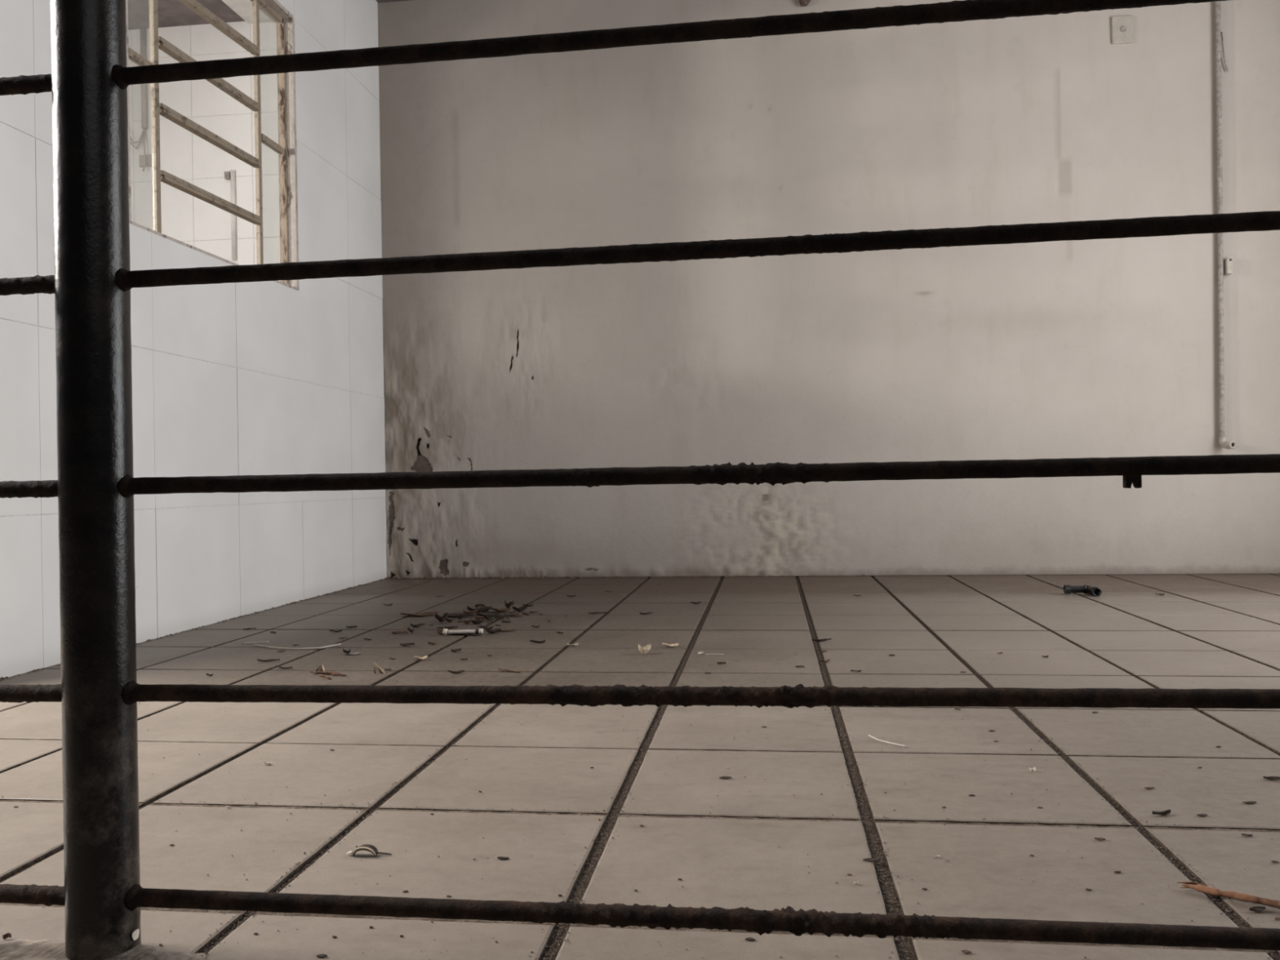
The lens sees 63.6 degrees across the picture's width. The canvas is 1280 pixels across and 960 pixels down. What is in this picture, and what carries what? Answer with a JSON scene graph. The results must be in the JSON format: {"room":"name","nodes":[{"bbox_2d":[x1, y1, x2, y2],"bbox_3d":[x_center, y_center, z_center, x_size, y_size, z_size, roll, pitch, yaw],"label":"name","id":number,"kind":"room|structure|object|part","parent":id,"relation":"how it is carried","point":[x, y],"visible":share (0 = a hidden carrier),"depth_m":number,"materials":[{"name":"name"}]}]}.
{"room":"abandoned empty room","nodes":[
{"label":"abandoned empty room","id":0,"kind":"room"},
{"bbox_2d":[127,0,244,30],"bbox_3d":[-3.846,-3.285,5.621,1.733,0.120,3.820,-1,0,7],"label":"ceiling","id":1,"kind":"structure","parent":0,"point":[171,13],"depth_m":7.16,"materials":[{"name":"white paint"}]},
{"bbox_2d":[222,0,273,23],"bbox_3d":[-2.108,-3.304,5.406,1.769,0.140,3.820,-1,0,7],"label":"ceiling band","id":2,"kind":"object","parent":1,"relation":"attached to","point":[243,8],"depth_m":7.08,"materials":[{"name":"white paint"}]},
{"bbox_2d":[0,0,386,678],"bbox_3d":[-1.398,-0.892,3.642,0.067,2.715,2.768,-1,0,7],"label":"wall","id":3,"kind":"structure","parent":0,"point":[266,377],"depth_m":3.42,"materials":[{"name":"white tile"}]},
{"bbox_2d":[125,0,298,290],"bbox_3d":[-1.427,-1.259,3.460,0.067,1.061,1.074,-1,0,7],"label":"window reveal","id":4,"kind":"structure","parent":3,"relation":"in","point":[291,109],"depth_m":3.97,"materials":[{"name":"paint"}]},
{"bbox_2d":[128,0,288,284],"bbox_3d":[-1.440,-1.256,3.462,0.035,1.038,1.042,-1,0,7],"label":"window","id":5,"kind":"structure","parent":4,"relation":"attached to","point":[156,42],"depth_m":3.58,"materials":[{"name":"beige paint"}]},
{"bbox_3d":[-1.441,-1.256,3.462,0.032,1.038,1.042,-1,0,7],"label":"frame","id":6,"kind":"part","parent":5,"relation":"part of","materials":[{"name":"beige paint"}]},
{"bbox_2d":[128,21,279,280],"bbox_3d":[-2.635,-1.378,7.335,3.412,3.732,0.126,-1,0,7],"label":"wall","id":7,"kind":"structure","parent":0,"point":[188,219],"depth_m":7.32,"materials":[{"name":"white tile"}]},
{"bbox_2d":[129,27,151,171],"bbox_3d":[-3.586,-2.704,7.362,0.180,1.029,0.074,-1,0,7],"label":"conduit","id":8,"kind":"object","parent":7,"relation":"attached to","point":[144,160],"visible":0.8,"depth_m":7.35,"materials":[{"name":"white plastic"}]},
{"bbox_2d":[224,169,236,260],"bbox_3d":[-2.890,-1.870,7.288,0.071,0.633,0.032,-1,0,7],"label":"pipe","id":9,"kind":"object","parent":7,"relation":"attached to","point":[230,175],"visible":0.91,"depth_m":7.27,"materials":[{"name":"grey metal"}]},
{"bbox_2d":[376,0,408,2],"bbox_3d":[0.790,-2.357,2.900,4.808,0.140,3.638,-1,0,7],"label":"ceiling","id":10,"kind":"structure","parent":0,"point":[377,1],"depth_m":4.85,"materials":[{"name":"white paint"}]},
{"bbox_2d":[0,573,1279,959],"bbox_3d":[-0.348,0.497,2.160,8.738,0.100,10.200,-1,0,7],"label":"floor","id":11,"kind":"structure","parent":0,"point":[1147,639],"depth_m":1.54,"materials":[{"name":"beige tile"}]},
{"bbox_2d":[2,933,11,939],"bbox_3d":[-0.622,0.448,1.013,0.008,0.006,0.005,-1,0,7],"label":"lump","id":12,"kind":"object","parent":11,"relation":"on","point":[5,936],"visible":1,"depth_m":1.01,"materials":[{"name":"brown ceramic"}]},
{"bbox_2d":[0,938,206,959],"bbox_3d":[-0.945,0.452,0.860,1.098,0.016,0.373,-1,0,7],"label":"threshold","id":13,"kind":"object","parent":11,"relation":"on","point":[20,948],"visible":0.76,"depth_m":0.96,"materials":[{"name":"white concrete"}]},
{"bbox_2d":[241,640,268,644],"bbox_3d":[-1.081,0.456,2.899,0.073,0.005,0.006,-1,0,-12],"label":"straw","id":14,"kind":"object","parent":11,"relation":"on","point":[264,641],"visible":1,"depth_m":2.90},
{"bbox_2d":[257,658,279,661],"bbox_3d":[-0.934,0.454,2.596,0.058,0.007,0.009,-1,0,7],"label":"leaf fragment","id":15,"kind":"object","parent":11,"relation":"on","point":[271,660],"visible":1,"depth_m":2.60,"materials":[{"name":"brown plant"}]},
{"bbox_2d":[275,665,293,668],"bbox_3d":[-0.860,0.452,2.490,0.053,0.007,0.009,-1,0,24],"label":"leaf fragment","id":16,"kind":"object","parent":11,"relation":"on","point":[290,667],"visible":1,"depth_m":2.49,"materials":[{"name":"brown plant"}]},
{"bbox_2d":[253,643,341,649],"bbox_3d":[-0.948,0.453,2.810,0.253,0.007,0.068,-1,0,7],"label":"straw","id":17,"kind":"object","parent":11,"relation":"on","point":[338,643],"visible":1,"depth_m":2.79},
{"bbox_2d":[315,663,324,671],"bbox_3d":[-0.753,0.443,2.433,0.024,0.021,0.007,-1,0,7],"label":"leaf","id":18,"kind":"object","parent":11,"relation":"on","point":[321,668],"visible":0.94,"depth_m":2.43,"materials":[{"name":"beige plant"}]},
{"bbox_2d":[315,954,327,957],"bbox_3d":[-0.298,0.445,0.964,0.010,0.002,0.005,-1,0,7],"label":"leaf fragment","id":19,"kind":"object","parent":11,"relation":"on","point":[318,955],"visible":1,"depth_m":0.96,"materials":[{"name":"plant"}]},
{"bbox_2d":[319,674,330,679],"bbox_3d":[-0.721,0.450,2.362,0.008,0.006,0.055,-1,0,-40],"label":"twig","id":20,"kind":"object","parent":11,"relation":"on","point":[320,675],"visible":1,"depth_m":2.36,"materials":[{"name":"brown wood"}]},
{"bbox_2d":[310,671,339,674],"bbox_3d":[-0.736,0.451,2.408,0.076,0.006,0.009,-1,0,14],"label":"leaf fragment","id":21,"kind":"object","parent":11,"relation":"on","point":[310,671],"visible":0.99,"depth_m":2.41,"materials":[{"name":"brown plant"}]},
{"bbox_2d":[313,671,337,674],"bbox_3d":[-0.730,0.450,2.408,0.069,0.006,0.009,-1,0,13],"label":"twig","id":22,"kind":"object","parent":11,"relation":"on","point":[323,672],"visible":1,"depth_m":2.41,"materials":[{"name":"brown wood"}]},
{"bbox_2d":[331,672,346,676],"bbox_3d":[-0.695,0.449,2.385,0.039,0.006,0.009,-1,0,20],"label":"twig","id":23,"kind":"object","parent":11,"relation":"on","point":[335,673],"visible":1,"depth_m":2.38,"materials":[{"name":"brown wood"}]},
{"bbox_2d":[342,648,351,654],"bbox_3d":[-0.763,0.446,2.687,0.020,0.016,0.014,-1,0,7],"label":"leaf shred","id":24,"kind":"object","parent":11,"relation":"on","point":[344,650],"visible":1,"depth_m":2.68,"materials":[{"name":"plant"}]},
{"bbox_2d":[342,652,360,654],"bbox_3d":[-0.750,0.452,2.686,0.047,0.005,0.029,-1,0,7],"label":"scrap","id":25,"kind":"object","parent":11,"relation":"on","point":[350,653],"visible":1,"depth_m":2.69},
{"bbox_2d":[346,844,391,856],"bbox_3d":[-0.322,0.440,1.225,0.054,0.012,0.013,-1,0,7],"label":"curled leaf","id":26,"kind":"object","parent":11,"relation":"on","point":[371,848],"visible":1,"depth_m":1.22,"materials":[{"name":"beige plant"}]},
{"bbox_3d":[-0.305,0.443,1.225,0.022,0.003,0.002,-1,0,7],"label":"stem","id":27,"kind":"part","parent":26,"relation":"part of","materials":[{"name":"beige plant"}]},
{"bbox_2d":[373,661,385,673],"bbox_3d":[-0.608,0.438,2.410,0.028,0.028,0.007,-1,0,7],"label":"leaf","id":28,"kind":"object","parent":11,"relation":"on","point":[377,669],"visible":1,"depth_m":2.41,"materials":[{"name":"beige plant"}]},
{"bbox_2d":[391,630,408,633],"bbox_3d":[-0.709,0.449,3.047,0.048,0.009,0.022,-1,0,7],"label":"leaf shred","id":29,"kind":"object","parent":11,"relation":"on","point":[399,631],"visible":1,"depth_m":3.05,"materials":[{"name":"brown plant"}]},
{"bbox_2d":[400,642,414,646],"bbox_3d":[-0.633,0.447,2.804,0.044,0.011,0.020,-1,0,7],"label":"leaf shred","id":30,"kind":"object","parent":11,"relation":"on","point":[407,643],"visible":1,"depth_m":2.80,"materials":[{"name":"brown plant"}]},
{"bbox_2d":[407,626,414,632],"bbox_3d":[-0.679,0.444,3.059,0.022,0.018,0.013,-1,0,7],"label":"leaf shred","id":31,"kind":"object","parent":11,"relation":"on","point":[408,628],"visible":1,"depth_m":3.06,"materials":[{"name":"brown plant"}]},
{"bbox_2d":[410,622,425,626],"bbox_3d":[-0.685,0.447,3.177,0.045,0.013,0.022,-1,0,7],"label":"leaf shred","id":32,"kind":"object","parent":11,"relation":"on","point":[411,624],"visible":0.98,"depth_m":3.18,"materials":[{"name":"brown plant"}]},
{"bbox_2d":[400,611,438,616],"bbox_3d":[-0.739,0.449,3.448,0.122,0.012,0.061,-1,0,7],"label":"leaf shred","id":33,"kind":"object","parent":11,"relation":"on","point":[432,612],"visible":1,"depth_m":3.46,"materials":[{"name":"brown plant"}]},
{"bbox_2d":[413,655,427,660],"bbox_3d":[-0.549,0.445,2.584,0.026,0.011,0.025,-1,0,-42],"label":"dry leaf","id":34,"kind":"object","parent":11,"relation":"on","point":[415,656],"visible":1,"depth_m":2.58,"materials":[{"name":"beige plant"}]},
{"bbox_2d":[435,612,448,622],"bbox_3d":[-0.630,0.437,3.277,0.039,0.032,0.022,-1,0,7],"label":"leaf shred","id":35,"kind":"object","parent":11,"relation":"on","point":[445,616],"visible":1,"depth_m":3.27,"materials":[{"name":"brown plant"}]},
{"bbox_2d":[447,670,464,673],"bbox_3d":[-0.426,0.444,2.390,0.041,0.008,0.009,-1,0,7],"label":"leaf fragment","id":36,"kind":"object","parent":11,"relation":"on","point":[450,671],"visible":1,"depth_m":2.39,"materials":[{"name":"brown plant"}]},
{"bbox_2d":[450,648,461,652],"bbox_3d":[-0.481,0.445,2.697,0.027,0.010,0.014,-1,0,7],"label":"leaf shred","id":37,"kind":"object","parent":11,"relation":"on","point":[460,649],"visible":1,"depth_m":2.69,"materials":[{"name":"brown plant"}]},
{"bbox_2d":[443,613,474,616],"bbox_3d":[-0.601,0.447,3.411,0.111,0.011,0.057,-1,0,7],"label":"leaf shred","id":38,"kind":"object","parent":11,"relation":"on","point":[449,614],"visible":0.88,"depth_m":3.42,"materials":[{"name":"brown plant"}]},
{"bbox_2d":[442,628,483,634],"bbox_3d":[-0.514,0.438,2.989,0.118,0.020,0.017,-1,0,-1],"label":"tube","id":39,"kind":"object","parent":11,"relation":"on","point":[445,631],"visible":1,"depth_m":2.98,"materials":[{"name":"white plastic"}]},
{"bbox_2d":[463,618,471,624],"bbox_3d":[-0.536,0.441,3.212,0.026,0.020,0.013,-1,0,7],"label":"leaf shred","id":40,"kind":"object","parent":11,"relation":"on","point":[466,622],"visible":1,"depth_m":3.21,"materials":[{"name":"brown plant"}]},
{"bbox_2d":[462,608,477,613],"bbox_3d":[-0.570,0.443,3.466,0.054,0.017,0.026,-1,0,7],"label":"leaf shred","id":41,"kind":"object","parent":11,"relation":"on","point":[474,611],"visible":0.93,"depth_m":3.46,"materials":[{"name":"brown plant"}]},
{"bbox_2d":[463,633,483,635],"bbox_3d":[-0.487,0.447,2.990,0.066,0.006,0.031,-1,0,7],"label":"leaf shred","id":42,"kind":"object","parent":11,"relation":"on","point":[464,633],"visible":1,"depth_m":2.99,"materials":[{"name":"brown plant"}]},
{"bbox_2d":[0,574,951,680],"bbox_3d":[-0.425,0.445,4.178,3.931,0.011,1.978,-1,0,-34],"label":"crumbs","id":43,"kind":"object","parent":11,"relation":"on","point":[620,576],"visible":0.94,"depth_m":4.69,"materials":[{"name":"grey"}]},
{"bbox_2d":[466,605,492,613],"bbox_3d":[-0.544,0.439,3.505,0.085,0.024,0.042,-1,0,7],"label":"leaf shred","id":44,"kind":"object","parent":11,"relation":"on","point":[483,608],"visible":0.91,"depth_m":3.50,"materials":[{"name":"brown plant"}]},
{"bbox_2d":[475,604,484,607],"bbox_3d":[-0.568,0.445,3.663,0.038,0.012,0.019,-1,0,7],"label":"leaf shred","id":45,"kind":"object","parent":11,"relation":"on","point":[476,605],"visible":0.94,"depth_m":3.66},
{"bbox_2d":[479,625,493,629],"bbox_3d":[-0.462,0.443,3.100,0.044,0.013,0.021,-1,0,7],"label":"leaf shred","id":46,"kind":"object","parent":11,"relation":"on","point":[480,626],"visible":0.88,"depth_m":3.10,"materials":[{"name":"brown plant"}]},
{"bbox_2d":[478,613,500,617],"bbox_3d":[-0.495,0.444,3.396,0.070,0.013,0.036,-1,0,7],"label":"leaf shred","id":47,"kind":"object","parent":11,"relation":"on","point":[490,614],"visible":0.99,"depth_m":3.39,"materials":[{"name":"brown plant"}]},
{"bbox_2d":[485,627,501,633],"bbox_3d":[-0.428,0.440,3.015,0.046,0.018,0.023,-1,0,7],"label":"leaf shred","id":48,"kind":"object","parent":11,"relation":"on","point":[495,630],"visible":1,"depth_m":3.01,"materials":[{"name":"brown plant"}]},
{"bbox_2d":[494,614,506,617],"bbox_3d":[-0.455,0.445,3.371,0.039,0.009,0.019,-1,0,7],"label":"leaf shred","id":49,"kind":"object","parent":11,"relation":"on","point":[501,615],"visible":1,"depth_m":3.37,"materials":[{"name":"brown plant"}]},
{"bbox_2d":[492,607,510,612],"bbox_3d":[-0.486,0.441,3.519,0.092,0.018,0.043,-1,0,7],"label":"leaf shred","id":50,"kind":"object","parent":11,"relation":"on","point":[493,608],"visible":0.8,"depth_m":3.51,"materials":[{"name":"brown plant"}]},
{"bbox_2d":[497,856,509,859],"bbox_3d":[-0.160,0.442,1.206,0.014,0.002,0.006,-1,0,7],"label":"leaf fragment","id":51,"kind":"object","parent":11,"relation":"on","point":[500,857],"visible":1,"depth_m":1.21,"materials":[{"name":"brown plant"}]},
{"bbox_2d":[501,628,515,631],"bbox_3d":[-0.394,0.445,3.059,0.053,0.006,0.025,-1,0,7],"label":"leaf shred","id":52,"kind":"object","parent":11,"relation":"on","point":[504,629],"visible":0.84,"depth_m":3.06,"materials":[{"name":"brown plant"}]},
{"bbox_2d":[505,600,514,608],"bbox_3d":[-0.456,0.433,3.602,0.031,0.032,0.014,-1,0,7],"label":"leaf shred","id":53,"kind":"object","parent":11,"relation":"on","point":[511,603],"visible":0.92,"depth_m":3.60,"materials":[{"name":"brown plant"}]},
{"bbox_2d":[498,668,520,672],"bbox_3d":[-0.303,0.443,2.399,0.063,0.006,0.009,-1,0,27],"label":"leaf fragment","id":54,"kind":"object","parent":11,"relation":"on","point":[513,671],"visible":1,"depth_m":2.39,"materials":[{"name":"brown plant"}]},
{"bbox_2d":[512,605,527,612],"bbox_3d":[-0.408,0.438,3.508,0.049,0.021,0.025,-1,0,7],"label":"leaf shred","id":55,"kind":"object","parent":11,"relation":"on","point":[522,609],"visible":1,"depth_m":3.50,"materials":[{"name":"brown plant"}]},
{"bbox_2d":[529,639,545,643],"bbox_3d":[-0.280,0.441,2.821,0.043,0.010,0.009,-1,0,7],"label":"leaf fragment","id":56,"kind":"object","parent":11,"relation":"on","point":[532,641],"visible":1,"depth_m":2.82,"materials":[{"name":"brown plant"}]},
{"bbox_2d":[567,642,578,646],"bbox_3d":[-0.180,0.440,2.757,0.032,0.009,0.010,-1,0,-18],"label":"leaf sliver","id":57,"kind":"object","parent":11,"relation":"on","point":[577,643],"visible":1,"depth_m":2.75,"materials":[{"name":"beige plant"}]},
{"bbox_2d":[588,612,608,613],"bbox_3d":[-0.139,0.442,3.431,0.066,0.005,0.009,-1,0,-3],"label":"leaf fragment","id":58,"kind":"object","parent":11,"relation":"on","point":[588,612],"visible":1,"depth_m":3.43,"materials":[{"name":"brown plant"}]},
{"bbox_2d":[0,0,1279,959],"bbox_3d":[0.125,-0.121,0.894,2.932,1.122,0.064,-1,0,7],"label":"railing","id":59,"kind":"object","parent":11,"relation":"on","point":[102,894],"visible":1,"depth_m":0.94,"materials":[{"name":"black metal"}]},
{"bbox_3d":[-0.515,-0.110,0.974,0.064,1.122,0.064,-1,0,7],"label":"post","id":60,"kind":"part","parent":59,"relation":"part of","materials":[{"name":"black paint"}]},
{"bbox_2d":[1,577,1279,959],"bbox_3d":[0.707,0.431,2.658,4.279,0.008,3.756,-1,0,7],"label":"floor grout","id":61,"kind":"object","parent":11,"relation":"on","point":[661,710],"visible":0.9,"depth_m":1.26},
{"bbox_2d":[638,644,650,654],"bbox_3d":[0.011,0.427,2.611,0.025,0.028,0.025,-1,0,33],"label":"curled leaf","id":62,"kind":"object","parent":11,"relation":"on","point":[644,650],"visible":1,"depth_m":2.61,"materials":[{"name":"beige plant"}]},
{"bbox_2d":[639,612,653,614],"bbox_3d":[0.021,0.438,3.390,0.045,0.007,0.009,-1,0,-5],"label":"leaf fragment","id":63,"kind":"object","parent":11,"relation":"on","point":[646,613],"visible":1,"depth_m":3.39,"materials":[{"name":"brown plant"}]},
{"bbox_2d":[662,642,678,647],"bbox_3d":[0.080,0.435,2.718,0.032,0.011,0.034,-1,0,-35],"label":"dry leaf","id":64,"kind":"object","parent":11,"relation":"on","point":[664,644],"visible":1,"depth_m":2.72,"materials":[{"name":"beige plant"}]},
{"bbox_2d":[719,776,731,778],"bbox_3d":[0.126,0.438,1.517,0.018,0.002,0.008,-1,0,7],"label":"leaf fragment","id":65,"kind":"object","parent":11,"relation":"on","point":[722,777],"visible":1,"depth_m":1.52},
{"bbox_2d":[745,937,755,940],"bbox_3d":[0.105,0.438,0.984,0.010,0.002,0.005,-1,0,7],"label":"leaf fragment","id":66,"kind":"object","parent":11,"relation":"on","point":[748,938],"visible":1,"depth_m":0.98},
{"bbox_2d":[811,638,831,641],"bbox_3d":[0.487,0.429,2.768,0.053,0.009,0.009,-1,0,-4],"label":"leaf fragment","id":67,"kind":"object","parent":11,"relation":"on","point":[812,639],"visible":1,"depth_m":2.77,"materials":[{"name":"brown plant"}]},
{"bbox_2d":[862,857,879,861],"bbox_3d":[0.265,0.435,1.182,0.018,0.002,0.008,-1,0,7],"label":"leaf fragment","id":68,"kind":"object","parent":11,"relation":"on","point":[866,859],"visible":1,"depth_m":1.18,"materials":[{"name":"plant"}]},
{"bbox_2d":[868,734,906,746],"bbox_3d":[0.406,0.432,1.707,0.009,0.003,0.086,-1,0,-32],"label":"straw","id":69,"kind":"object","parent":11,"relation":"on","point":[868,735],"visible":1,"depth_m":1.70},
{"bbox_2d":[961,950,971,953],"bbox_3d":[0.301,0.435,0.951,0.009,0.002,0.004,-1,0,7],"label":"leaf fragment","id":70,"kind":"object","parent":11,"relation":"on","point":[962,951],"visible":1,"depth_m":0.95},
{"bbox_2d":[1029,767,1035,772],"bbox_3d":[0.580,0.428,1.524,0.008,0.007,0.008,-1,0,43],"label":"chip","id":71,"kind":"object","parent":11,"relation":"on","point":[1033,770],"visible":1,"depth_m":1.52,"materials":[{"name":"white"}]},
{"bbox_2d":[1063,584,1102,596],"bbox_3d":[1.595,0.398,3.728,0.112,0.036,0.091,-1,0,7],"label":"pipe fitting","id":72,"kind":"object","parent":11,"relation":"on","point":[1068,588],"visible":1,"depth_m":3.73,"materials":[{"name":"black plastic"}]},
{"bbox_2d":[1094,837,1105,839],"bbox_3d":[0.551,0.430,1.237,0.012,0.003,0.006,-1,0,7],"label":"leaf fragment","id":73,"kind":"object","parent":11,"relation":"on","point":[1097,838],"visible":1,"depth_m":1.24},
{"bbox_2d":[1151,808,1171,814],"bbox_3d":[0.670,0.427,1.322,0.027,0.006,0.009,-1,0,-10],"label":"leaf fragment","id":74,"kind":"object","parent":11,"relation":"on","point":[1167,811],"visible":1,"depth_m":1.32,"materials":[{"name":"brown plant"}]},
{"bbox_2d":[1196,813,1208,816],"bbox_3d":[0.718,0.428,1.317,0.014,0.002,0.006,-1,0,7],"label":"leaf fragment","id":75,"kind":"object","parent":11,"relation":"on","point":[1199,815],"visible":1,"depth_m":1.32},
{"bbox_2d":[1177,881,1279,908],"bbox_3d":[0.621,0.426,1.053,0.130,0.008,0.018,-1,0,38],"label":"wood splinter","id":76,"kind":"object","parent":11,"relation":"on","point":[1193,885],"visible":1,"depth_m":1.06,"materials":[{"name":"brown wood"}]},
{"bbox_2d":[1242,800,1256,804],"bbox_3d":[0.806,0.426,1.364,0.018,0.002,0.008,-1,0,7],"label":"leaf fragment","id":77,"kind":"object","parent":11,"relation":"on","point":[1249,802],"visible":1,"depth_m":1.36,"materials":[{"name":"brown plant"}]},
{"bbox_2d":[1248,906,1266,911],"bbox_3d":[0.616,0.428,1.030,0.017,0.004,0.008,-1,0,7],"label":"leaf fragment","id":78,"kind":"object","parent":11,"relation":"on","point":[1257,908],"visible":1,"depth_m":1.03,"materials":[{"name":"brown plant"}]},
{"bbox_2d":[1263,776,1279,780],"bbox_3d":[0.902,0.423,1.465,0.029,0.005,0.009,-1,0,24],"label":"leaf fragment","id":79,"kind":"object","parent":11,"relation":"on","point":[1272,778],"visible":1,"depth_m":1.47,"materials":[{"name":"brown plant"}]},
{"bbox_2d":[377,0,1279,577],"bbox_3d":[1.081,-0.896,4.644,4.771,2.792,0.154,-1,0,7],"label":"wall","id":80,"kind":"structure","parent":0,"point":[1105,348],"depth_m":4.61,"materials":[{"name":"paint"}]},
{"bbox_2d":[799,0,810,6],"bbox_3d":[0.739,-2.153,4.601,0.059,0.084,0.046,-1,0,7],"label":"clay lump","id":81,"kind":"object","parent":80,"relation":"attached to","point":[802,2],"visible":1,"depth_m":4.59,"materials":[{"name":"brown soil"}]},
{"bbox_2d":[1111,15,1133,44],"bbox_3d":[2.078,-1.941,4.445,0.085,0.117,0.016,-1,0,7],"label":"wall plate","id":82,"kind":"object","parent":80,"relation":"attached to","point":[1122,26],"visible":1,"depth_m":4.44,"materials":[{"name":"white plastic"}]},
{"bbox_2d":[1214,0,1237,448],"bbox_3d":[2.474,-1.214,4.364,0.061,2.168,0.073,-1,0,7],"label":"conduit","id":83,"kind":"object","parent":80,"relation":"attached to","point":[1224,443],"visible":0.97,"depth_m":4.38,"materials":[{"name":"white plastic"}]},
{"bbox_2d":[1221,31,1228,71],"bbox_3d":[2.489,-1.823,4.390,0.029,0.170,0.006,-1,0,7],"label":"loose cable","id":84,"kind":"object","parent":83,"relation":"hanging from","point":[1225,64],"visible":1,"depth_m":4.39,"materials":[{"name":"white plastic"}]}
]}

